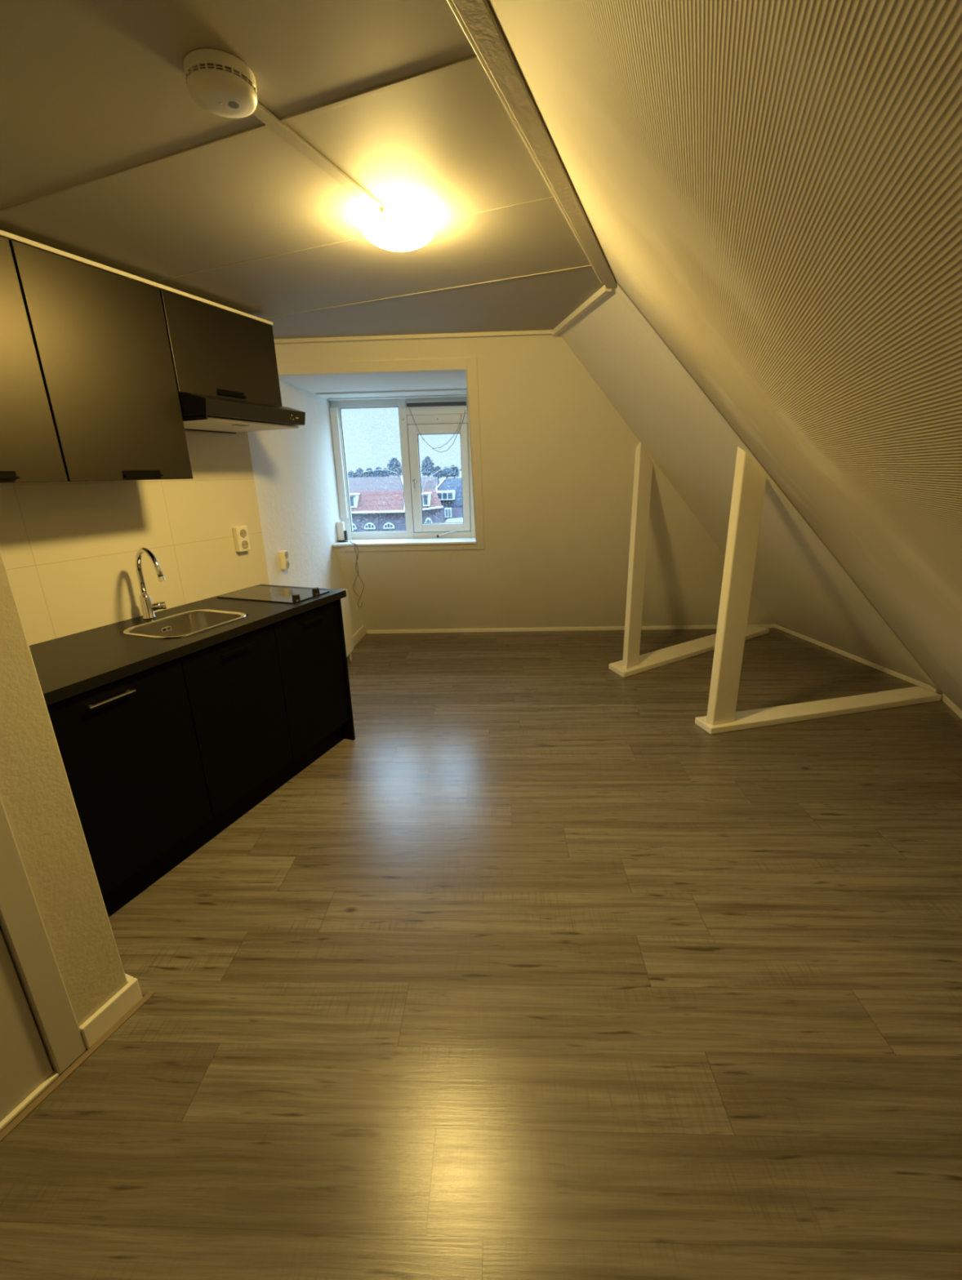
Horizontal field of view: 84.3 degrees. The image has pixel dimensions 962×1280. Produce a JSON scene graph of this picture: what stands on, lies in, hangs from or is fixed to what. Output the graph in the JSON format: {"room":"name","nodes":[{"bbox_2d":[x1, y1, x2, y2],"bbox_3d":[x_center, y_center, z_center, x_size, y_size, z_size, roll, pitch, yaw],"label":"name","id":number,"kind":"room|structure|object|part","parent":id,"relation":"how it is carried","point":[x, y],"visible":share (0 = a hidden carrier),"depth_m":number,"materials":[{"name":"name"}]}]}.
{"room":"studio apartment","nodes":[
{"label":"studio apartment","id":0,"kind":"room"},
{"bbox_2d":[0,548,127,1026],"bbox_3d":[-1.942,0.323,0.358,0.910,2.260,2.422,6,19,21],"label":"wall","id":1,"kind":"structure","parent":0,"point":[36,794],"depth_m":1.34,"materials":[{"name":"paint"}]},
{"bbox_2d":[0,795,86,1131],"bbox_3d":[-1.312,0.277,0.703,0.109,2.110,1.032,6,19,21],"label":"door","id":2,"kind":"structure","parent":1,"relation":"in","point":[41,1037],"depth_m":1.32,"materials":[{"name":"paint"}]},
{"bbox_2d":[0,990,155,1142],"bbox_3d":[-1.094,1.148,1.428,0.020,0.004,0.465,6,19,21],"label":"trim","id":3,"kind":"structure","parent":1,"relation":"attached to","point":[98,1043],"depth_m":1.42,"materials":[{"name":"brown wood"}]},
{"bbox_2d":[79,973,142,1048],"bbox_3d":[-1.205,1.062,1.589,0.316,0.078,0.164,6,19,21],"label":"baseboard","id":4,"kind":"structure","parent":1,"relation":"attached to","point":[94,1028],"depth_m":1.53,"materials":[{"name":"beige paint"}]},
{"bbox_2d":[0,430,269,645],"bbox_3d":[-2.053,0.029,1.299,0.001,2.260,4.175,6,19,21],"label":"wall","id":5,"kind":"structure","parent":0,"point":[68,549],"depth_m":2.39,"materials":[{"name":"tile"}]},
{"bbox_2d":[0,235,67,483],"bbox_3d":[-1.674,-0.826,1.559,0.366,0.710,0.506,6,19,21],"label":"upper cabinet","id":6,"kind":"object","parent":5,"relation":"attached to","point":[30,451],"visible":1,"depth_m":1.68,"materials":[{"name":"black laminate"}]},
{"bbox_3d":[-1.497,-0.501,1.614,0.017,0.024,0.156,6,19,21],"label":"handle","id":7,"kind":"part","parent":6,"relation":"part of","materials":[{"name":"black metal"}]},
{"bbox_2d":[0,230,273,325],"bbox_3d":[-1.423,-1.327,1.924,0.224,0.014,1.634,6,19,21],"label":"strip","id":8,"kind":"object","parent":6,"relation":"on","point":[2,233],"visible":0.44,"depth_m":1.92,"materials":[{"name":"beige paint"}]},
{"bbox_2d":[8,240,192,481],"bbox_3d":[-1.488,-0.972,2.008,0.366,0.710,0.508,6,19,21],"label":"upper cabinet","id":9,"kind":"object","parent":5,"relation":"attached to","point":[100,338],"visible":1,"depth_m":1.90,"materials":[{"name":"black laminate"}]},
{"bbox_3d":[-1.310,-0.646,2.063,0.017,0.024,0.156,6,19,21],"label":"handle","id":10,"kind":"part","parent":9,"relation":"part of","materials":[{"name":"black metal"}]},
{"bbox_2d":[160,288,282,406],"bbox_3d":[-1.286,-1.296,2.453,0.366,0.368,0.612,6,19,21],"label":"upper cabinet","id":11,"kind":"object","parent":5,"relation":"attached to","point":[215,352],"visible":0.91,"depth_m":2.34,"materials":[{"name":"black laminate"}]},
{"bbox_3d":[-1.131,-1.119,2.413,0.017,0.024,0.156,6,19,21],"label":"handle","id":12,"kind":"part","parent":11,"relation":"part of","materials":[{"name":"black metal"}]},
{"bbox_2d":[231,525,250,551],"bbox_3d":[-1.335,-0.565,2.966,0.038,0.138,0.080,6,19,21],"label":"wall socket","id":13,"kind":"object","parent":5,"relation":"attached to","point":[240,533],"visible":1,"depth_m":2.95,"materials":[{"name":"beige plastic"}]},
{"bbox_2d":[240,528,246,537],"bbox_3d":[-1.319,-0.593,2.950,0.004,0.046,0.046,6,19,21],"label":"outlet","id":14,"kind":"object","parent":13,"relation":"attached to","point":[242,531],"depth_m":2.95,"materials":[{"name":"beige plastic"}]},
{"bbox_2d":[241,540,248,548],"bbox_3d":[-1.318,-0.533,2.969,0.004,0.046,0.046,6,19,21],"label":"outlet","id":15,"kind":"object","parent":13,"relation":"attached to","point":[244,543],"depth_m":2.97,"materials":[{"name":"beige plastic"}]},
{"bbox_2d":[177,391,305,433],"bbox_3d":[-1.221,-1.060,2.506,0.484,0.110,0.609,6,19,21],"label":"hood","id":16,"kind":"object","parent":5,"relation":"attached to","point":[200,412],"visible":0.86,"depth_m":2.38,"materials":[{"name":"black plastic"}]},
{"bbox_3d":[-1.232,-1.019,2.524,0.425,0.010,0.585,6,19,21],"label":"filter panel","id":17,"kind":"part","parent":16,"relation":"part of","materials":[{"name":"silver metal"}]},
{"bbox_2d":[0,0,604,338],"bbox_3d":[-1.054,-1.125,0.991,2.047,0.080,5.027,6,19,21],"label":"ceiling","id":18,"kind":"structure","parent":0,"point":[90,90],"depth_m":1.35,"materials":[{"name":"white paint"}]},
{"bbox_2d":[183,48,257,118],"bbox_3d":[-0.510,-1.087,1.048,0.129,0.051,0.128,6,19,21],"label":"smoke detector","id":19,"kind":"object","parent":18,"relation":"attached to","point":[219,82],"visible":1,"depth_m":1.01,"materials":[{"name":"white plastic"}]},
{"bbox_2d":[185,62,257,98],"bbox_3d":[-0.510,-1.086,1.048,0.129,0.008,0.128,6,19,21],"label":"vent","id":20,"kind":"object","parent":19,"relation":"attached to","point":[233,73],"depth_m":1.00,"materials":[{"name":"white plastic"}]},
{"bbox_2d":[0,54,479,215],"bbox_3d":[-0.888,-1.200,1.356,1.906,0.004,0.014,6,19,21],"label":"trim","id":21,"kind":"structure","parent":18,"relation":"attached to","point":[473,59],"depth_m":1.21,"materials":[{"name":"white wood"}]},
{"bbox_2d":[251,101,380,208],"bbox_3d":[-0.406,-1.196,1.319,0.033,0.010,0.542,6,19,21],"label":"duct","id":22,"kind":"object","parent":18,"relation":"attached to","point":[262,113],"visible":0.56,"depth_m":1.29,"materials":[{"name":"white plastic"}]},
{"bbox_2d":[152,195,553,282],"bbox_3d":[-0.671,-1.370,1.879,1.906,0.003,0.007,6,19,21],"label":"trim","id":23,"kind":"structure","parent":18,"relation":"attached to","point":[551,197],"depth_m":1.81,"materials":[{"name":"white wood"}]},
{"bbox_2d":[360,200,435,251],"bbox_3d":[-0.256,-1.268,1.650,0.228,0.079,0.228,6,19,21],"label":"ceiling lamp","id":24,"kind":"object","parent":18,"relation":"attached to","point":[393,225],"visible":1,"depth_m":1.59,"materials":[{"name":"white glass"}]},
{"bbox_3d":[-0.257,-1.294,1.642,0.200,0.024,0.200,6,19,21],"label":"plate","id":25,"kind":"part","parent":24,"relation":"part of","materials":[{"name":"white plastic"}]},
{"bbox_2d":[262,264,591,319],"bbox_3d":[-0.454,-1.540,2.403,1.906,0.003,0.008,6,19,21],"label":"trim","id":26,"kind":"structure","parent":18,"relation":"attached to","point":[590,264],"depth_m":2.30,"materials":[{"name":"white wood"}]},
{"bbox_2d":[247,379,362,635],"bbox_3d":[-1.234,-0.860,4.063,0.001,2.260,1.926,0,17,3],"label":"wall","id":27,"kind":"structure","parent":0,"point":[294,469],"depth_m":3.72,"materials":[{"name":"paint"}]},
{"bbox_2d":[279,550,288,569],"bbox_3d":[-1.252,-0.510,3.387,0.038,0.118,0.052,0,17,3],"label":"wall socket","id":28,"kind":"object","parent":27,"relation":"attached to","point":[283,554],"visible":1,"depth_m":3.37,"materials":[{"name":"beige plastic"}]},
{"bbox_2d":[340,588,353,662],"bbox_3d":[-1.131,-0.002,4.051,0.060,0.626,0.800,0,17,3],"label":"panel radiator","id":29,"kind":"object","parent":27,"relation":"attached to","point":[344,601],"visible":0.21,"depth_m":4.32,"materials":[{"name":"white metal"}]},
{"bbox_2d":[352,625,365,647],"bbox_3d":[-1.176,0.032,4.824,0.016,0.100,0.946,0,17,3],"label":"baseboard","id":30,"kind":"structure","parent":27,"relation":"attached to","point":[358,635],"depth_m":5.03,"materials":[{"name":"beige paint"}]},
{"bbox_2d":[278,369,468,399],"bbox_3d":[-0.655,-1.795,3.781,1.512,0.001,1.533,6,19,21],"label":"ceiling","id":31,"kind":"structure","parent":0,"point":[431,380],"depth_m":3.57,"materials":[{"name":"white paint"}]},
{"bbox_2d":[0,627,961,1279],"bbox_3d":[-0.014,0.652,2.930,7.200,0.001,8.400,6,19,21],"label":"floor","id":32,"kind":"structure","parent":0,"point":[540,970],"depth_m":1.55,"materials":[{"name":"brown laminate"}]},
{"bbox_2d":[46,658,212,916],"bbox_3d":[-1.485,0.518,2.038,0.594,0.858,0.499,6,19,21],"label":"base cabinet","id":33,"kind":"object","parent":32,"relation":"on","point":[128,748],"visible":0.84,"depth_m":1.92,"materials":[{"name":"black wood"}]},
{"bbox_3d":[-1.244,0.199,1.790,0.026,0.009,0.156,6,19,21],"label":"handle","id":34,"kind":"part","parent":33,"relation":"part of","materials":[{"name":"silver metal"}]},
{"bbox_2d":[29,584,346,705],"bbox_3d":[-1.331,-0.047,2.316,0.600,0.038,1.661,6,19,21],"label":"countertop","id":35,"kind":"structure","parent":33,"relation":"on","point":[70,665],"depth_m":2.05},
{"bbox_2d":[135,547,166,619],"bbox_3d":[-1.450,-0.240,2.331,0.104,0.327,0.238,-13,21,-34],"label":"mixer tap","id":36,"kind":"object","parent":35,"relation":"on","point":[148,608],"visible":1,"depth_m":2.39,"materials":[{"name":"silver metal"}]},
{"bbox_3d":[-1.441,-0.287,2.315,0.230,0.227,0.022,11,21,35],"label":"spout","id":37,"kind":"part","parent":36,"relation":"part of","materials":[{"name":"silver metal"}]},
{"bbox_3d":[-1.461,-0.161,2.450,0.017,0.037,0.036,-10,19,-25],"label":"lever","id":38,"kind":"part","parent":36,"relation":"part of","materials":[{"name":"silver metal"}]},
{"bbox_2d":[123,608,245,658],"bbox_3d":[-1.287,-0.004,2.358,0.353,0.157,0.420,6,19,21],"label":"sink","id":39,"kind":"object","parent":35,"relation":"in","point":[191,622],"visible":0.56,"depth_m":2.47,"materials":[{"name":"metal"}]},
{"bbox_2d":[216,586,329,604],"bbox_3d":[-1.115,-0.260,2.856,0.519,0.034,0.296,6,19,21],"label":"cooktop","id":40,"kind":"object","parent":35,"relation":"in","point":[260,593],"visible":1,"depth_m":2.83,"materials":[{"name":"black glass"}]},
{"bbox_3d":[-0.939,-0.218,2.698,0.042,0.028,0.042,6,19,21],"label":"knob","id":41,"kind":"part","parent":40,"relation":"part of","materials":[{"name":"black plastic"}]},
{"bbox_3d":[-0.883,-0.264,2.841,0.042,0.028,0.042,6,19,21],"label":"knob","id":42,"kind":"part","parent":40,"relation":"part of","materials":[{"name":"black plastic"}]},
{"bbox_2d":[177,624,293,840],"bbox_3d":[-1.301,0.380,2.482,0.594,0.846,0.499,6,19,21],"label":"base cabinet","id":43,"kind":"object","parent":32,"relation":"on","point":[233,686],"visible":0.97,"depth_m":2.35,"materials":[{"name":"black wood"}]},
{"bbox_3d":[-1.045,0.044,2.268,0.026,0.009,0.156,6,19,21],"label":"handle","id":44,"kind":"part","parent":43,"relation":"part of","materials":[{"name":"black metal"}]},
{"bbox_2d":[244,599,355,780],"bbox_3d":[-1.117,0.230,2.925,0.594,0.858,0.505,6,19,21],"label":"base cabinet","id":45,"kind":"object","parent":32,"relation":"on","point":[310,645],"visible":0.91,"depth_m":2.80,"materials":[{"name":"black wood"}]},
{"bbox_3d":[-0.879,0.198,2.805,0.020,0.711,0.481,6,19,21],"label":"door","id":46,"kind":"part","parent":45,"relation":"part of","materials":[{"name":"black wood"}]},
{"bbox_3d":[-0.861,-0.101,2.712,0.026,0.009,0.156,6,19,21],"label":"handle","id":47,"kind":"part","parent":45,"relation":"part of","materials":[{"name":"black metal"}]},
{"bbox_3d":[-1.034,0.160,3.143,0.580,0.858,0.019,6,19,21],"label":"panel","id":48,"kind":"part","parent":45,"relation":"part of","materials":[{"name":"black wood"}]},
{"bbox_2d":[608,441,768,677],"bbox_3d":[1.815,-0.719,4.331,1.939,1.689,0.209,-12,20,-31],"label":"support","id":49,"kind":"object","parent":32,"relation":"on","point":[632,663],"visible":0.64,"depth_m":3.96,"materials":[{"name":"beige paint"}]},
{"bbox_3d":[1.142,-0.583,3.880,0.179,1.646,0.052,-16,22,-38],"label":"post","id":50,"kind":"part","parent":49,"relation":"part of","materials":[{"name":"beige paint"}]},
{"bbox_2d":[694,446,941,733],"bbox_3d":[2.148,-0.317,3.137,1.722,1.624,0.154,-5,18,-12],"label":"support","id":51,"kind":"object","parent":32,"relation":"on","point":[748,482],"visible":0.92,"depth_m":3.03,"materials":[{"name":"beige paint"}]},
{"bbox_3d":[1.415,-0.263,2.948,0.171,1.581,0.047,-7,18,-17],"label":"post","id":52,"kind":"part","parent":51,"relation":"part of","materials":[{"name":"beige paint"}]},
{"bbox_2d":[274,333,775,632],"bbox_3d":[0.797,-0.929,4.126,4.094,2.260,1.648,-1,17,2],"label":"wall","id":53,"kind":"structure","parent":0,"point":[557,458],"depth_m":4.20,"materials":[{"name":"white paint"}]},
{"bbox_2d":[276,357,484,549],"bbox_3d":[-0.628,-1.197,3.777,1.266,1.252,0.922,-1,17,2],"label":"trim","id":54,"kind":"structure","parent":53,"relation":"attached to","point":[469,364],"depth_m":3.20,"materials":[{"name":"white wood"}]},
{"bbox_2d":[315,388,476,546],"bbox_3d":[-0.632,-1.363,4.301,1.180,1.138,0.450,-1,17,2],"label":"window","id":55,"kind":"structure","parent":53,"relation":"in","point":[420,415],"depth_m":4.38,"materials":[{"name":"white plastic"}]},
{"bbox_2d":[336,521,347,542],"bbox_3d":[-1.169,-0.908,4.462,0.091,0.166,0.084,6,19,21],"label":"sensor box","id":56,"kind":"object","parent":55,"relation":"on","point":[341,533],"visible":1,"depth_m":4.45,"materials":[{"name":"white plastic"}]},
{"bbox_2d":[349,540,364,607],"bbox_3d":[-1.071,-0.551,4.465,0.083,0.540,0.230,-12,21,-31],"label":"loose cable","id":57,"kind":"object","parent":55,"relation":"hanging from","point":[349,540],"visible":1,"depth_m":4.39,"materials":[{"name":"black plastic"}]},
{"bbox_3d":[-0.646,-1.836,3.932,1.160,0.011,0.030,-1,17,2],"label":"head moulding","id":58,"kind":"part","parent":55,"relation":"part of","materials":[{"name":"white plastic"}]},
{"bbox_3d":[-0.637,-1.934,4.239,1.160,0.009,0.075,-1,17,2],"label":"head moulding","id":59,"kind":"part","parent":55,"relation":"part of","materials":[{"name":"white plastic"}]},
{"bbox_3d":[-0.621,-0.828,4.468,1.177,0.017,0.317,-1,17,2],"label":"sill","id":60,"kind":"part","parent":55,"relation":"part of","materials":[{"name":"white plastic"}]},
{"bbox_3d":[-0.557,-1.294,4.446,0.034,0.098,0.039,-1,17,2],"label":"handle","id":61,"kind":"part","parent":55,"relation":"part of","materials":[{"name":"metal"}]},
{"bbox_2d":[405,400,466,452],"bbox_3d":[-0.356,-1.741,4.349,0.480,0.395,0.238,6,19,21],"label":"cable","id":62,"kind":"object","parent":55,"relation":"attached to","point":[423,417],"depth_m":4.32,"materials":[{"name":"grey plastic"}]},
{"bbox_3d":[-0.343,-1.353,4.473,0.485,0.861,0.061,-1,17,2],"label":"sash","id":63,"kind":"part","parent":55,"relation":"part of","materials":[{"name":"white plastic"}]},
{"bbox_2d":[343,543,476,551],"bbox_3d":[-0.581,-0.758,4.371,1.099,0.049,0.045,-1,17,2],"label":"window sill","id":64,"kind":"structure","parent":53,"relation":"attached to","point":[462,546],"depth_m":4.36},
{"bbox_2d":[273,329,552,343],"bbox_3d":[-0.434,-1.730,3.034,1.729,0.020,0.022,-1,17,2],"label":"trim","id":65,"kind":"structure","parent":53,"relation":"attached to","point":[539,331],"depth_m":3.02,"materials":[{"name":"beige paint"}]},
{"bbox_2d":[465,369,476,541],"bbox_3d":[-0.063,-1.211,3.746,0.008,1.116,0.828,-1,17,2],"label":"trim","id":66,"kind":"structure","parent":53,"relation":"attached to","point":[465,370],"depth_m":3.63,"materials":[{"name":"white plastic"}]},
{"bbox_2d":[366,624,775,633],"bbox_3d":[0.863,-0.110,5.228,4.000,0.034,0.035,-1,17,2],"label":"baseboard","id":67,"kind":"structure","parent":53,"relation":"attached to","point":[686,627],"depth_m":5.22,"materials":[{"name":"beige paint"}]},
{"bbox_2d":[487,0,961,710],"bbox_3d":[1.059,0.039,1.028,2.066,2.260,5.974,6,19,21],"label":"wall","id":68,"kind":"structure","parent":0,"point":[774,186],"depth_m":0.64,"materials":[{"name":"paint"}]},
{"bbox_2d":[446,0,617,288],"bbox_3d":[-0.240,-0.887,0.346,0.057,0.024,4.345,6,19,21],"label":"trim","id":69,"kind":"structure","parent":68,"relation":"attached to","point":[477,16],"depth_m":1.14,"materials":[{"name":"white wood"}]},
{"bbox_2d":[551,284,611,336],"bbox_3d":[0.481,-1.626,2.647,0.030,0.028,0.780,-4,18,-9],"label":"trim","id":70,"kind":"structure","parent":68,"relation":"attached to","point":[602,291],"depth_m":2.56,"materials":[{"name":"beige paint"}]},
{"bbox_2d":[611,281,942,694],"bbox_3d":[1.832,-0.576,2.929,2.672,2.260,0.105,-6,18,-15],"label":"trim","id":71,"kind":"structure","parent":68,"relation":"attached to","point":[620,294],"depth_m":2.69,"materials":[{"name":"white wood"}]},
{"bbox_2d":[775,624,938,693],"bbox_3d":[2.990,0.101,4.391,0.045,0.035,1.652,-4,18,-8],"label":"baseboard","id":72,"kind":"structure","parent":68,"relation":"attached to","point":[898,675],"depth_m":4.17,"materials":[{"name":"beige paint"}]},
{"bbox_2d":[940,693,961,719],"bbox_3d":[1.996,1.210,0.932,0.045,0.040,5.820,6,19,21],"label":"baseboard","id":73,"kind":"structure","parent":68,"relation":"attached to","point":[947,701],"depth_m":3.37,"materials":[{"name":"beige paint"}]},
{"bbox_2d":[559,288,929,685],"bbox_3d":[1.724,-0.834,3.752,2.864,2.260,1.725,-6,18,-15],"label":"wall","id":74,"kind":"structure","parent":0,"point":[802,591],"depth_m":3.25,"materials":[{"name":"white paint"}]},
{"label":"outside","id":75,"kind":"structure","parent":0,"visible":0},
{"bbox_2d":[386,457,401,476],"bbox_3d":[-10.065,-19.295,62.605,1.982,4.261,1.874,6,19,21],"label":"bare tree","id":76,"kind":"object","parent":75,"point":[393,462],"visible":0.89,"depth_m":62.00,"materials":[{"name":"green plant"}]},
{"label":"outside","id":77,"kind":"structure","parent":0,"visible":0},
{"bbox_2d":[431,465,443,486],"bbox_3d":[-4.704,-17.381,58.262,1.289,3.311,1.298,13,22,38],"label":"bare tree","id":78,"kind":"object","parent":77,"point":[439,473],"visible":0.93,"depth_m":57.81,"materials":[{"name":"grey plant"}]},
{"bbox_3d":[-4.724,-18.307,57.975,1.285,1.371,1.288,14,23,40],"label":"crown","id":79,"kind":"part","parent":78,"relation":"part of","materials":[{"name":"plant"}]},
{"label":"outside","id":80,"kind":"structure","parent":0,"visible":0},
{"bbox_2d":[442,466,450,478],"bbox_3d":[-4.358,-20.504,68.271,1.371,3.403,1.443,6,19,21],"label":"bare tree","id":81,"kind":"object","parent":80,"point":[446,471],"visible":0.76,"depth_m":67.78,"materials":[{"name":"grey plant"}]},
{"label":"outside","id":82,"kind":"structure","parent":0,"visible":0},
{"bbox_2d":[448,464,459,478],"bbox_3d":[-2.661,-16.064,53.854,1.115,3.282,1.142,-14,22,-36],"label":"bare tree","id":83,"kind":"object","parent":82,"point":[454,471],"visible":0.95,"depth_m":53.42,"materials":[{"name":"plant"}]},
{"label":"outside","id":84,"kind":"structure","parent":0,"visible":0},
{"bbox_2d":[420,455,435,476],"bbox_3d":[-6.202,-19.344,62.446,1.736,4.407,1.752,6,19,21],"label":"bare tree","id":85,"kind":"object","parent":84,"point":[426,468],"visible":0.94,"depth_m":61.84,"materials":[{"name":"green plant"}]},
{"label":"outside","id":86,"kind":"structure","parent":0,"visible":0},
{"label":"ground","id":87,"kind":"structure","parent":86,"visible":0},
{"bbox_2d":[347,475,443,531],"bbox_3d":[-9.396,-5.808,35.100,14.258,9.458,4.500,-1,17,3],"label":"brick house","id":88,"kind":"structure","parent":87,"relation":"on","point":[376,503],"depth_m":32.93,"materials":[{"name":"red brick"}]},
{"bbox_3d":[-8.125,-8.477,32.526,0.612,0.538,0.214,6,19,21],"label":"pane","id":89,"kind":"part","parent":88,"relation":"part of","materials":[{"name":"white glass"}]},
{"bbox_3d":[-3.385,-8.521,32.417,0.217,0.503,0.076,6,19,21],"label":"pane","id":90,"kind":"part","parent":88,"relation":"part of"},
{"bbox_2d":[435,477,462,522],"bbox_3d":[0.974,-7.579,45.151,9.204,12.073,3.450,-1,17,3],"label":"house","id":91,"kind":"structure","parent":87,"relation":"on","point":[449,491],"depth_m":43.03,"materials":[{"name":"grey brick"}]},
{"bbox_3d":[-3.306,-11.468,42.294,0.320,0.452,0.112,6,19,21],"label":"pane","id":92,"kind":"part","parent":91,"relation":"part of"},
{"bbox_3d":[-2.877,-11.472,42.274,0.320,0.452,0.112,6,19,21],"label":"pane","id":93,"kind":"part","parent":91,"relation":"part of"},
{"bbox_3d":[-2.651,-10.238,42.759,0.384,0.553,0.001,-1,17,3],"label":"pane","id":94,"kind":"part","parent":91,"relation":"part of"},
{"bbox_3d":[-2.449,-11.476,42.255,0.320,0.452,0.112,6,19,21],"label":"pane","id":95,"kind":"part","parent":91,"relation":"part of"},
{"bbox_2d":[444,517,462,522],"bbox_3d":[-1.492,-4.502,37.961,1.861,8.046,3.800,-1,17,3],"label":"shed","id":96,"kind":"object","parent":87,"relation":"on","point":[459,519],"visible":0.14,"depth_m":37.51,"materials":[{"name":"white"}]},
{"bbox_2d":[457,469,461,477],"bbox_3d":[-2.466,-20.408,79.788,1.890,10.165,4.000,-1,17,3],"label":"house","id":97,"kind":"structure","parent":87,"relation":"on","point":[459,470],"depth_m":76.56,"materials":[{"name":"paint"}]},
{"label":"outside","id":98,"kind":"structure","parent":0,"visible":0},
{"bbox_2d":[347,470,357,477],"bbox_3d":[-14.205,-17.168,58.753,1.340,3.050,1.303,6,19,21],"label":"bare tree","id":99,"kind":"object","parent":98,"point":[351,474],"visible":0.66,"depth_m":58.17,"materials":[{"name":"grey plant"}]},
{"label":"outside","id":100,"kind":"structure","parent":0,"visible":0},
{"bbox_2d":[355,467,364,477],"bbox_3d":[-15.585,-20.458,68.742,1.589,3.552,1.624,-14,21,-34],"label":"bare tree","id":101,"kind":"object","parent":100,"point":[359,472],"visible":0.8,"depth_m":68.16,"materials":[{"name":"plant"}]},
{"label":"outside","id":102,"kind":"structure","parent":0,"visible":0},
{"bbox_2d":[363,467,376,477],"bbox_3d":[-11.221,-15.961,54.290,1.308,3.220,1.242,6,19,21],"label":"bare tree","id":103,"kind":"object","parent":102,"point":[370,473],"visible":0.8,"depth_m":53.77,"materials":[{"name":"grey plant"}]},
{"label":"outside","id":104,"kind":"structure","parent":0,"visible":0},
{"bbox_2d":[373,466,384,476],"bbox_3d":[-11.182,-17.341,58.545,1.330,3.365,1.335,6,19,21],"label":"bare tree","id":105,"kind":"object","parent":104,"point":[379,473],"visible":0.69,"depth_m":58.05,"materials":[{"name":"plant"}]},
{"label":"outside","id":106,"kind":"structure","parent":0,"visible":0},
{"bbox_2d":[381,467,391,476],"bbox_3d":[-12.231,-20.439,68.659,1.386,3.410,1.222,6,19,21],"label":"bare tree","id":107,"kind":"object","parent":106,"point":[385,474],"visible":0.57,"depth_m":68.03,"materials":[{"name":"plant"}]},
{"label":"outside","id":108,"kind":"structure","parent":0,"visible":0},
{"bbox_2d":[395,468,402,476],"bbox_3d":[-8.047,-15.913,54.182,1.086,3.047,1.033,6,19,21],"label":"bare tree","id":109,"kind":"object","parent":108,"point":[399,472],"visible":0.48,"depth_m":53.62,"materials":[{"name":"grey plant"}]}
]}

